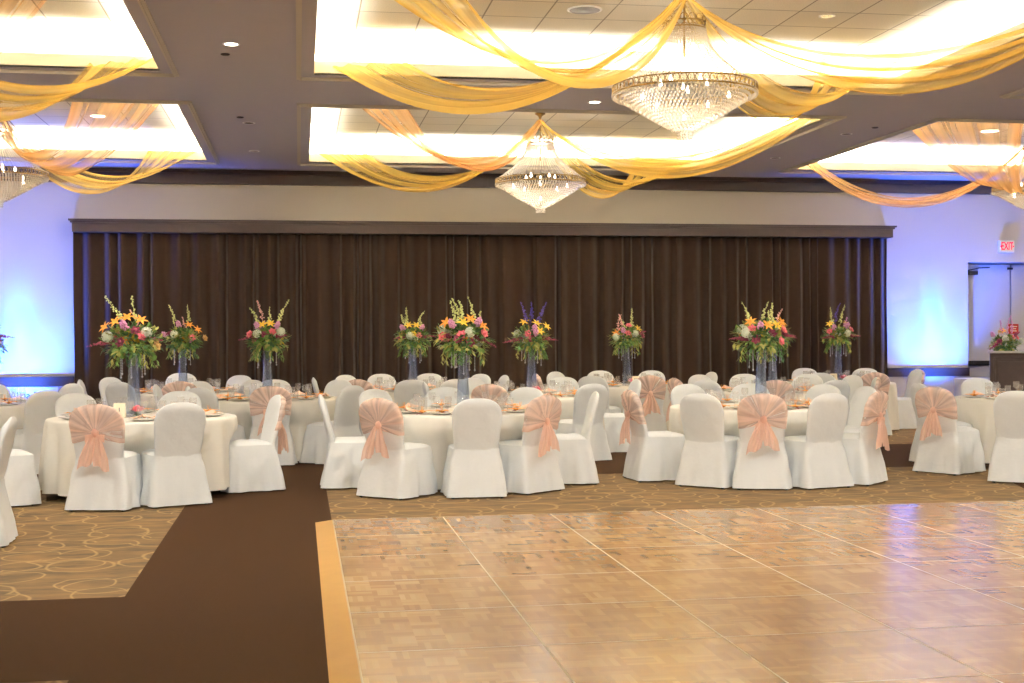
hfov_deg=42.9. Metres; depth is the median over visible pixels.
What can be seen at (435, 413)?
dinner plate
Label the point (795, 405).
lily favor
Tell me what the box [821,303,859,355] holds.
flower bouquet
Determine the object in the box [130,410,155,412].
dinner plate
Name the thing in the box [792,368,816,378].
banquet chair
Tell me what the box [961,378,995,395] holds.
banquet chair
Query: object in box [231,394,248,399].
lily favor
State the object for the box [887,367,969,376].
trim
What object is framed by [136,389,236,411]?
tablecloth
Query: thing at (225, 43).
recessed light
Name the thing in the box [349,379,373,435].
banquet chair
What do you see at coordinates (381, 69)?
trim
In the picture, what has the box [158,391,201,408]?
banquet chair
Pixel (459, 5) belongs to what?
recessed light
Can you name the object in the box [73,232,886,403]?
stage curtain
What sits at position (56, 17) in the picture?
ceiling
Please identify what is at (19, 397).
napkin
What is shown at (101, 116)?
recessed light
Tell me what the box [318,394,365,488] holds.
banquet chair
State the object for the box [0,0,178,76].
trim
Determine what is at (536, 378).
banquet chair
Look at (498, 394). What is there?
banquet chair
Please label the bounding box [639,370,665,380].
banquet chair
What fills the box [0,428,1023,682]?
floor
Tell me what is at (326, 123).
ceiling
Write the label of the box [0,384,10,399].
banquet chair
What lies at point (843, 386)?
banquet chair
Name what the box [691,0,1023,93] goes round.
drape
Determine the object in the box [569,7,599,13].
grille
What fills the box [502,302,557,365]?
flower bouquet
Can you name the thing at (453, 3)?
drape
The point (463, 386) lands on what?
banquet chair
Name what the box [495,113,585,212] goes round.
crystal chandelier
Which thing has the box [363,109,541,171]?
drape
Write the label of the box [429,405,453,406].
dinner plate
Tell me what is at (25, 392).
banner
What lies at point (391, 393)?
tablecloth
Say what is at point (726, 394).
tablecloth
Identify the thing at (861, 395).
banquet chair
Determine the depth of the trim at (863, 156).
22.72 m
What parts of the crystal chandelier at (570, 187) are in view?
crown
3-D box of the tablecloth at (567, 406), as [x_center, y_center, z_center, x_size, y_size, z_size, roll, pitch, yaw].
[0.264,1.057,16.889,1.837,0.724,1.843,0,0,-22]
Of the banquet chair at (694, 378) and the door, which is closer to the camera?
the banquet chair at (694, 378)
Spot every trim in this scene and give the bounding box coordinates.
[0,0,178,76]
[0,33,151,55]
[0,52,159,70]
[0,97,219,164]
[0,148,205,160]
[0,376,73,386]
[1,134,201,150]
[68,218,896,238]
[296,0,1023,95]
[297,103,846,171]
[309,118,798,159]
[309,118,820,168]
[314,22,1023,89]
[779,118,1023,176]
[798,162,1023,173]
[819,150,1023,164]
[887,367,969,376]
[999,88,1023,98]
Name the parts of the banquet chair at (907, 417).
seat, backrest, sash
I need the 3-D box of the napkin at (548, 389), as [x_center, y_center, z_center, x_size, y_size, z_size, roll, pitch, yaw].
[0.487,0.646,17.500,0.242,0.055,0.123,0,0,5]
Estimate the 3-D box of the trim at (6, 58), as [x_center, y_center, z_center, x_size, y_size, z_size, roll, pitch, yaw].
[-6.423,-2.833,10.371,6.560,0.149,5.210,0,0,-9]
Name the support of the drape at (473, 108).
hanging from the ceiling at (892, 27)
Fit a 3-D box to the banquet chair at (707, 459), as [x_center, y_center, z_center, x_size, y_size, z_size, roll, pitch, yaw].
[2.053,0.990,13.281,0.643,0.950,0.687,0,0,34]
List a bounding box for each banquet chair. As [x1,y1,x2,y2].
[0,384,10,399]
[0,417,17,547]
[4,449,41,505]
[12,390,61,473]
[55,393,96,416]
[59,383,84,395]
[64,404,142,511]
[77,379,86,394]
[99,377,120,405]
[105,382,136,411]
[140,402,211,508]
[152,384,162,410]
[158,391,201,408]
[162,381,196,395]
[165,373,196,384]
[185,381,214,392]
[188,388,245,439]
[221,394,288,493]
[226,375,251,389]
[237,380,260,395]
[249,386,297,465]
[257,379,291,392]
[299,385,363,463]
[312,377,318,394]
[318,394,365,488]
[324,380,351,396]
[335,375,355,380]
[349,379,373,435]
[356,398,437,499]
[359,389,392,406]
[367,374,395,387]
[394,380,428,406]
[415,373,443,386]
[422,381,428,395]
[424,387,464,406]
[440,379,470,394]
[440,398,507,498]
[463,378,485,393]
[471,374,490,384]
[471,384,507,405]
[497,375,508,390]
[498,395,564,494]
[507,387,542,405]
[532,373,543,389]
[546,377,578,391]
[547,372,564,383]
[554,391,598,484]
[555,384,611,460]
[578,376,620,412]
[587,370,613,381]
[604,379,640,451]
[619,390,684,481]
[637,375,667,430]
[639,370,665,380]
[666,378,682,420]
[670,384,704,404]
[675,393,739,488]
[688,374,710,383]
[694,380,723,399]
[706,372,717,382]
[729,374,760,386]
[730,383,769,401]
[732,393,792,489]
[760,380,794,401]
[784,393,853,489]
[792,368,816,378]
[792,374,822,387]
[805,384,840,401]
[813,373,835,383]
[824,380,849,425]
[842,375,862,408]
[842,390,889,485]
[844,386,875,432]
[846,376,880,424]
[852,368,876,376]
[861,372,891,435]
[897,369,924,428]
[909,383,972,461]
[912,386,985,474]
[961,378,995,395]
[987,391,1023,482]
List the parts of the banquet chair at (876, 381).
backrest, sash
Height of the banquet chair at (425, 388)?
0.950 m
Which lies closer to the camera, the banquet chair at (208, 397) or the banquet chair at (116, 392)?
the banquet chair at (208, 397)
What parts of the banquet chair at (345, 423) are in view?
seat, backrest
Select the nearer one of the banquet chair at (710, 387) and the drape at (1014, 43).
the drape at (1014, 43)
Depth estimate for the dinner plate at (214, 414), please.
12.85 m
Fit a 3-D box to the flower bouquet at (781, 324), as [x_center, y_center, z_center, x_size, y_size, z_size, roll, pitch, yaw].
[3.546,-0.075,17.753,0.629,0.746,0.592,-1,0,-34]
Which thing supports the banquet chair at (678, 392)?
on the floor at (231, 593)
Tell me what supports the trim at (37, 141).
attached to the ceiling at (257, 82)
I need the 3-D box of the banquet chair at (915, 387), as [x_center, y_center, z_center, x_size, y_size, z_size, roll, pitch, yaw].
[5.065,0.962,15.340,0.658,0.950,0.629,0,0,-11]
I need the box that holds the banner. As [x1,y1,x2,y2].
[7,387,57,398]
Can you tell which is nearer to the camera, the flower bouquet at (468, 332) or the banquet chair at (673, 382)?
the flower bouquet at (468, 332)
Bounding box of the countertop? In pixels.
[988,350,1023,352]
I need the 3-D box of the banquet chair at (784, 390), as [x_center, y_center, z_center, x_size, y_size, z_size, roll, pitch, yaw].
[3.348,0.960,16.655,0.622,0.957,0.703,0,0,9]
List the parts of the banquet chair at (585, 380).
backrest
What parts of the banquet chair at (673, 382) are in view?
sash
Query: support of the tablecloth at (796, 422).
on the banquet table
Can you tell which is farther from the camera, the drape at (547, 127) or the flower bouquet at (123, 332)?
the drape at (547, 127)
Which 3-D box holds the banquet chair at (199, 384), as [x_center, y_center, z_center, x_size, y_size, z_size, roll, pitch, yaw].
[-3.897,0.999,17.056,0.660,0.950,0.624,0,0,38]
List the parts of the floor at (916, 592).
panel, panel, panel, panel, panel, panel, panel, panel, panel, panel, panel, panel, panel, panel, panel, panel, panel, panel, panel, panel, panel, panel, panel, panel, panel, panel, panel, panel, panel, panel, panel, panel, panel, panel, panel, panel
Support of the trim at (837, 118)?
attached to the ceiling at (257, 82)
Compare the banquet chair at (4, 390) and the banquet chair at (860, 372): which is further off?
the banquet chair at (860, 372)
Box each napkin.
[10,395,25,399]
[131,414,154,418]
[205,409,214,414]
[230,391,244,395]
[290,391,305,394]
[403,407,416,411]
[405,403,418,407]
[542,387,556,391]
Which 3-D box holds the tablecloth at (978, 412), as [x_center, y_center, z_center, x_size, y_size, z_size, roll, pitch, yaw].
[6.237,1.033,15.542,1.892,0.724,1.886,0,0,-15]
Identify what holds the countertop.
on the bar cabinet
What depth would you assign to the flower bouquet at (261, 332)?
16.27 m
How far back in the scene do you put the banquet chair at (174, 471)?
11.81 m
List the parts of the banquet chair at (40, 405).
seat, backrest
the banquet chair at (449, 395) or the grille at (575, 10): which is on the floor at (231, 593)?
the banquet chair at (449, 395)
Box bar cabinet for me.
[988,350,1023,392]
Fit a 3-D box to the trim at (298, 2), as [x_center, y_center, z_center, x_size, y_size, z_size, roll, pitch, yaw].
[1.542,-2.788,11.673,6.860,0.034,5.510,0,0,-9]
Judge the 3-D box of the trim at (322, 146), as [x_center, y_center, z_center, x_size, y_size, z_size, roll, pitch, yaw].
[0.402,-3.086,18.639,7.320,0.450,5.970,0,0,-9]
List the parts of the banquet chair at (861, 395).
seat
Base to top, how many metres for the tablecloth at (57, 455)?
0.679 m
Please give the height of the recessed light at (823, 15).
0.016 m
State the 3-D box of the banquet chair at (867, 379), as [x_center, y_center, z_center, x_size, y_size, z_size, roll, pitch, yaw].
[5.341,0.932,19.610,0.644,0.957,0.726,0,0,-9]
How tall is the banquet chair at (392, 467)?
0.957 m
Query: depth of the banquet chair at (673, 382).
17.42 m
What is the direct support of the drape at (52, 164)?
hanging from the ceiling at (257, 82)
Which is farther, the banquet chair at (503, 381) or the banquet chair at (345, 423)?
the banquet chair at (503, 381)
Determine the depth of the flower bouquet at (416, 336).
18.67 m
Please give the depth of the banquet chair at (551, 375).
20.67 m
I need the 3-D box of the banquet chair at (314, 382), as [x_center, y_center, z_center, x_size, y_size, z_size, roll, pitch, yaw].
[-2.521,0.983,18.593,0.658,0.950,0.629,0,0,-9]
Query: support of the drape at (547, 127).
hanging from the ceiling at (257, 82)
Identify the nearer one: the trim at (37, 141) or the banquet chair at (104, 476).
the banquet chair at (104, 476)
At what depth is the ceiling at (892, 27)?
13.25 m
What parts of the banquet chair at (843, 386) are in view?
backrest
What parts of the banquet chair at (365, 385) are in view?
sash, backrest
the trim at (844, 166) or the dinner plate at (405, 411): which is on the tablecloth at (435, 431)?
the dinner plate at (405, 411)
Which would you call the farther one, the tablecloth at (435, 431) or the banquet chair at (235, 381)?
the banquet chair at (235, 381)
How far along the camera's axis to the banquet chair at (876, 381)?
17.37 m
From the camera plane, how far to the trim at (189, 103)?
15.18 m
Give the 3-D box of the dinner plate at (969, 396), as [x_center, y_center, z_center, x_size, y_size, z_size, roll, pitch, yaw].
[5.530,0.659,15.609,0.270,0.017,0.270,0,0,-9]
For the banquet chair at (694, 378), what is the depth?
18.83 m
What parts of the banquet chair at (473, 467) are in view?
backrest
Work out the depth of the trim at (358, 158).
20.95 m
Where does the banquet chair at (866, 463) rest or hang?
on the floor at (916, 592)
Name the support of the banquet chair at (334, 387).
on the floor at (916, 592)
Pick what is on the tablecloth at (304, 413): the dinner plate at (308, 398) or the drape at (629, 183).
the dinner plate at (308, 398)
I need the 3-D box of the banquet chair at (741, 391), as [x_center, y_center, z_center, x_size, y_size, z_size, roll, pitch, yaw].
[2.790,0.975,15.216,0.629,0.950,0.658,0,0,9]
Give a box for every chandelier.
[0,101,48,207]
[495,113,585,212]
[611,0,758,140]
[992,146,1023,209]
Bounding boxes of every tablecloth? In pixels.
[0,400,24,431]
[38,412,237,495]
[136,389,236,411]
[218,395,336,460]
[378,387,437,402]
[402,406,524,489]
[464,392,604,428]
[608,383,670,430]
[669,402,808,436]
[723,388,808,400]
[785,381,899,429]
[955,395,995,462]
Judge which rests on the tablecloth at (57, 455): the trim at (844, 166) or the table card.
the table card
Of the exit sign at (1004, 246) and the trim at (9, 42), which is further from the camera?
the exit sign at (1004, 246)
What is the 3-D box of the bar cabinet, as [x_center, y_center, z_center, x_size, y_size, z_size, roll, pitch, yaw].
[8.923,0.755,22.169,1.560,1.197,0.640,0,0,19]
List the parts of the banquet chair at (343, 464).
backrest, seat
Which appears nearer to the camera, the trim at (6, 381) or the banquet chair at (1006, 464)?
the banquet chair at (1006, 464)
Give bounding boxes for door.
[968,265,1023,377]
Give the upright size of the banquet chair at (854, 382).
0.950 m
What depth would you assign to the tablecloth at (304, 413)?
15.68 m
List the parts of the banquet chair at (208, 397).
backrest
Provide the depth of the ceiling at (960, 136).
21.36 m
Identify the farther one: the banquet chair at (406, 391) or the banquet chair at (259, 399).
the banquet chair at (406, 391)
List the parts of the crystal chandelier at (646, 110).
crown, chain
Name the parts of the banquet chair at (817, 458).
seat, backrest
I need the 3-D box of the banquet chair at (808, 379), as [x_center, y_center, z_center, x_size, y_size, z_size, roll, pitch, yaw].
[4.131,0.947,18.663,0.622,0.950,0.666,0,0,34]
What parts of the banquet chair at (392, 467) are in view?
sash, backrest, seat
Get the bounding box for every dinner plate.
[0,403,20,404]
[129,418,153,420]
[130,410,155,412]
[206,413,222,415]
[295,397,315,399]
[401,410,417,412]
[428,412,451,414]
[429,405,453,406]
[500,405,520,407]
[506,410,524,411]
[719,400,737,402]
[786,401,804,403]
[964,395,984,397]
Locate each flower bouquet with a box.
[0,334,14,362]
[87,295,168,375]
[162,304,207,359]
[240,300,291,361]
[394,307,435,356]
[430,296,495,368]
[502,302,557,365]
[608,309,645,359]
[729,301,796,370]
[757,309,795,360]
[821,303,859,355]
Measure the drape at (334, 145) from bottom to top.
1.004 m
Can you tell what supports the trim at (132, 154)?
attached to the ceiling at (257, 82)
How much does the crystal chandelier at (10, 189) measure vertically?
1.423 m
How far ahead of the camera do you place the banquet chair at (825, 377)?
19.38 m
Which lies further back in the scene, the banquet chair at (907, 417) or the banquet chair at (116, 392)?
the banquet chair at (907, 417)
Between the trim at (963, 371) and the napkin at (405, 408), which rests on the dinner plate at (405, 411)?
the napkin at (405, 408)
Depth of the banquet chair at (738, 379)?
19.10 m
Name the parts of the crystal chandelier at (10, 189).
crown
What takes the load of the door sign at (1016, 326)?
attached to the door
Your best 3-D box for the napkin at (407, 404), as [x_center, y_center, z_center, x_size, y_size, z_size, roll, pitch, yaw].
[-1.069,0.675,13.868,0.123,0.055,0.242,0,0,37]
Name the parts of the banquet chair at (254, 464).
seat, backrest, sash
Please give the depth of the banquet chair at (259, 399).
15.35 m
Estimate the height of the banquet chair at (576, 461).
0.950 m
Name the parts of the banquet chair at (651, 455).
sash, backrest, seat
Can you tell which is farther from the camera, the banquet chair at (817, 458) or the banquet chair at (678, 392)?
the banquet chair at (678, 392)
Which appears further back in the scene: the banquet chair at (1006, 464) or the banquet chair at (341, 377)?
the banquet chair at (341, 377)
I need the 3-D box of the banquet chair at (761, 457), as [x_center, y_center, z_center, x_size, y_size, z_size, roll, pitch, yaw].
[2.488,0.985,13.079,0.625,0.957,0.700,0,0,7]
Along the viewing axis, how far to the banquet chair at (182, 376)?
19.75 m
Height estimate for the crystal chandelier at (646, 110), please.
1.423 m
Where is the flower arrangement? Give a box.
[987,315,1023,350]
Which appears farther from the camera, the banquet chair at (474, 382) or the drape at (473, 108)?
the banquet chair at (474, 382)
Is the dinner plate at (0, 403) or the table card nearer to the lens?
the table card
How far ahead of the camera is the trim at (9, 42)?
13.63 m
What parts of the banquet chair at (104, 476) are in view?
sash, backrest, seat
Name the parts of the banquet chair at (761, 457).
sash, backrest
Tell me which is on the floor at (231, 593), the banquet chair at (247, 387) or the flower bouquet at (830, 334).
the banquet chair at (247, 387)
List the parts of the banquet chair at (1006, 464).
backrest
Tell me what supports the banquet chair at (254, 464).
on the floor at (231, 593)
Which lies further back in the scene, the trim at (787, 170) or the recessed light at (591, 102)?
the trim at (787, 170)
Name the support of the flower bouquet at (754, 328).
in the vase
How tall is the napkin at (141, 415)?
0.055 m
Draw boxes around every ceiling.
[0,0,141,36]
[0,0,1023,180]
[0,100,193,136]
[310,107,781,146]
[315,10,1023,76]
[316,0,1023,60]
[855,122,1023,152]
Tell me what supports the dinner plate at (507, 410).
on the tablecloth at (435, 431)
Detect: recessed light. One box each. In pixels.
[89,115,105,117]
[222,42,239,45]
[451,4,467,7]
[588,101,601,103]
[819,14,834,17]
[980,130,999,132]
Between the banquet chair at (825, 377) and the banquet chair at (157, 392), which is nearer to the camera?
the banquet chair at (157, 392)
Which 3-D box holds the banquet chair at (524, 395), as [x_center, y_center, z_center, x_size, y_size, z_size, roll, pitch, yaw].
[0.026,0.994,14.470,0.629,0.950,0.658,0,0,30]
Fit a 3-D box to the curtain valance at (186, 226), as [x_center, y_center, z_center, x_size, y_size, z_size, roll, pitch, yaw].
[-0.170,-1.904,22.138,14.072,0.206,0.430,0,0,-9]
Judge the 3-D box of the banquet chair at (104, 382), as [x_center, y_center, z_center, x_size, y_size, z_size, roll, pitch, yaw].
[-5.618,0.997,18.959,0.658,0.950,0.629,0,0,28]
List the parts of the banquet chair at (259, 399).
sash, backrest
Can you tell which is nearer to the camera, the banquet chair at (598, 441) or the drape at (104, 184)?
the banquet chair at (598, 441)
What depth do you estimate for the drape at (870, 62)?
13.56 m
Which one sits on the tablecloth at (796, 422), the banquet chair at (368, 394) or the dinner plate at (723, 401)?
the dinner plate at (723, 401)
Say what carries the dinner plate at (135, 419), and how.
on the tablecloth at (57, 455)
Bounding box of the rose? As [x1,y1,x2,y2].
[129,405,144,415]
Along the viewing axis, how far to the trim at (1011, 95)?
14.98 m
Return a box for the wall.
[0,182,1023,396]
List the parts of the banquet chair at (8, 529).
backrest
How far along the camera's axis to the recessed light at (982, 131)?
20.53 m
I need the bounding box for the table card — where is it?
[113,403,125,417]
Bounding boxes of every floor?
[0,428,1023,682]
[0,444,1023,682]
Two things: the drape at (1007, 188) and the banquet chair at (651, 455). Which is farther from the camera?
the drape at (1007, 188)
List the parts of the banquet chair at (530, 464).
seat, backrest, sash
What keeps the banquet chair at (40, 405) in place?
on the floor at (916, 592)
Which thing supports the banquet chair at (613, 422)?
on the floor at (231, 593)
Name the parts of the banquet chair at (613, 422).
seat, backrest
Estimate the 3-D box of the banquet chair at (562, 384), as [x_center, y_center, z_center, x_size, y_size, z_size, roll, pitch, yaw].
[0.613,0.970,17.926,0.643,0.950,0.687,0,0,19]
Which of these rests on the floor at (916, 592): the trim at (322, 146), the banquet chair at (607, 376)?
the banquet chair at (607, 376)
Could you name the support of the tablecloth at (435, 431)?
on the banquet table
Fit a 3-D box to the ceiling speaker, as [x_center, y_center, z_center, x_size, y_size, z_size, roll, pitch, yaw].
[0.707,-3.222,12.674,0.340,0.012,0.340,0,0,-9]
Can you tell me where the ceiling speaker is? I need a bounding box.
[567,5,601,13]
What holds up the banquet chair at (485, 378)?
on the floor at (916, 592)
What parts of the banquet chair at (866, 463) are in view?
seat, backrest, sash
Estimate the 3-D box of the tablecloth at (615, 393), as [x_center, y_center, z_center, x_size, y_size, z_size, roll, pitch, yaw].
[1.756,1.032,19.844,1.844,0.724,1.832,0,0,-1]
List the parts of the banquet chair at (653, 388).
sash, backrest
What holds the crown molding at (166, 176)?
attached to the wall
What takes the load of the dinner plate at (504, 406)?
on the tablecloth at (435, 431)
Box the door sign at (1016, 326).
[1008,324,1018,333]
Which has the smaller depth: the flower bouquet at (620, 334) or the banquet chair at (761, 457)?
the banquet chair at (761, 457)
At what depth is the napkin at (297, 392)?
16.96 m
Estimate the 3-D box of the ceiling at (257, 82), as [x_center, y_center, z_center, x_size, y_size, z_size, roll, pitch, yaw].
[1.703,-2.807,9.941,25.800,0.020,25.100,0,0,-9]
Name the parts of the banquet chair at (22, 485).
seat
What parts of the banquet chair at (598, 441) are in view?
seat, backrest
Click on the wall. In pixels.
(930, 251)
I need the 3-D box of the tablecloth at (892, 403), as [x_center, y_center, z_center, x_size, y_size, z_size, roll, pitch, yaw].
[5.143,1.009,20.708,1.884,0.724,1.835,0,0,2]
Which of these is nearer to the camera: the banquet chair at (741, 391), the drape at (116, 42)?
the drape at (116, 42)
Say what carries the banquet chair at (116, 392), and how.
on the floor at (916, 592)
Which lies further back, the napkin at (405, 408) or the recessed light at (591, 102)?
the recessed light at (591, 102)
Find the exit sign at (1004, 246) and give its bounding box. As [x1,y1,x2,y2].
[998,240,1013,252]
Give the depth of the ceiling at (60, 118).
19.03 m
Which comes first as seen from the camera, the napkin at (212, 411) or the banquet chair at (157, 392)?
the napkin at (212, 411)
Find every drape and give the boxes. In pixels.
[0,36,152,121]
[0,103,123,175]
[3,121,198,193]
[310,124,537,191]
[315,0,681,114]
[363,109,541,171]
[394,0,683,87]
[541,122,689,197]
[542,118,810,172]
[686,0,885,122]
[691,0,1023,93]
[808,147,1022,207]
[936,127,1023,194]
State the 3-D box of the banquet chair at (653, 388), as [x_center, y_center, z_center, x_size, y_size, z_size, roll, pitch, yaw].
[1.907,0.955,18.745,0.622,0.957,0.703,0,0,-8]
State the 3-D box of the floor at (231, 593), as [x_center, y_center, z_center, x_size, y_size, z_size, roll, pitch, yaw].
[-1.662,1.482,12.402,19.700,0.001,19.000,0,0,-9]
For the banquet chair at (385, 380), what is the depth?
20.00 m
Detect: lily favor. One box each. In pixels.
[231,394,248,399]
[504,404,522,410]
[790,401,803,408]
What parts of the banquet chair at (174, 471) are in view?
seat, backrest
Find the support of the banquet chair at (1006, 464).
on the floor at (916, 592)
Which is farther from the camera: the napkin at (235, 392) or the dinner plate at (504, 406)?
the napkin at (235, 392)
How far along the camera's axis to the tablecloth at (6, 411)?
14.84 m
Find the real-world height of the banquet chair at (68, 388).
0.950 m
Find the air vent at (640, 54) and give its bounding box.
[625,51,656,69]
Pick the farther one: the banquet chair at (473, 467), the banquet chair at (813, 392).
the banquet chair at (813, 392)
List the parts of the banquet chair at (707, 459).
backrest, seat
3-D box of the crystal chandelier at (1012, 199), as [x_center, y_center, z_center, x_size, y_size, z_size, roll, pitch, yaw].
[8.004,-2.597,19.883,1.303,1.423,1.303,0,0,33]
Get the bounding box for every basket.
[495,177,585,212]
[611,78,758,140]
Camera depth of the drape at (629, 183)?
20.61 m
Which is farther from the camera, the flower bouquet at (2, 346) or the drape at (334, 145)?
the drape at (334, 145)
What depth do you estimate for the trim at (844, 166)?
22.29 m
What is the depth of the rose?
12.65 m
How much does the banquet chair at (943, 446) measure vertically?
0.957 m
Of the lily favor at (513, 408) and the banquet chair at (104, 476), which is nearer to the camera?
the banquet chair at (104, 476)
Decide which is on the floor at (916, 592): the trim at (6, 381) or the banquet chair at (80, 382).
the banquet chair at (80, 382)
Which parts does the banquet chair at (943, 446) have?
sash, backrest, seat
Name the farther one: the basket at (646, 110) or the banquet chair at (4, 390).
the banquet chair at (4, 390)
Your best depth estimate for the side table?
22.53 m
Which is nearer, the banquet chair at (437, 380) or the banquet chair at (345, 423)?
the banquet chair at (345, 423)
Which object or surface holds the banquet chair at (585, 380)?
on the floor at (916, 592)
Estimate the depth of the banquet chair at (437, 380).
20.10 m
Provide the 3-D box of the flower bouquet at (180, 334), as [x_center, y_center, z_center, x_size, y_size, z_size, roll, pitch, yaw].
[-4.659,-0.096,18.465,0.621,0.865,0.625,-1,0,-32]
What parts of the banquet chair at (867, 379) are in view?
sash, backrest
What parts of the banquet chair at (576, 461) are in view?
seat, backrest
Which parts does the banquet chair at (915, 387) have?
backrest, seat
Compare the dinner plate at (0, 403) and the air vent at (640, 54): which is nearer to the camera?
the air vent at (640, 54)
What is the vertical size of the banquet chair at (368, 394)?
0.950 m
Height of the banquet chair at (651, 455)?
0.957 m
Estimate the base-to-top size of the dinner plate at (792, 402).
0.017 m
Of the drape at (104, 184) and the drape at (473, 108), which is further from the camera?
the drape at (104, 184)
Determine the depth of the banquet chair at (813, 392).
15.11 m
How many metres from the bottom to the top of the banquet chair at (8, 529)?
0.950 m
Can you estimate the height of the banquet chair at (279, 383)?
0.950 m
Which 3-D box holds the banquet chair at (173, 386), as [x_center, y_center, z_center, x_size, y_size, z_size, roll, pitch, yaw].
[-4.406,0.996,17.362,0.644,0.957,0.726,0,0,-12]
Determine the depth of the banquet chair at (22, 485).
11.86 m
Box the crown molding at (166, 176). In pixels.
[0,167,1023,194]
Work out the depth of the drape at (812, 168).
20.99 m

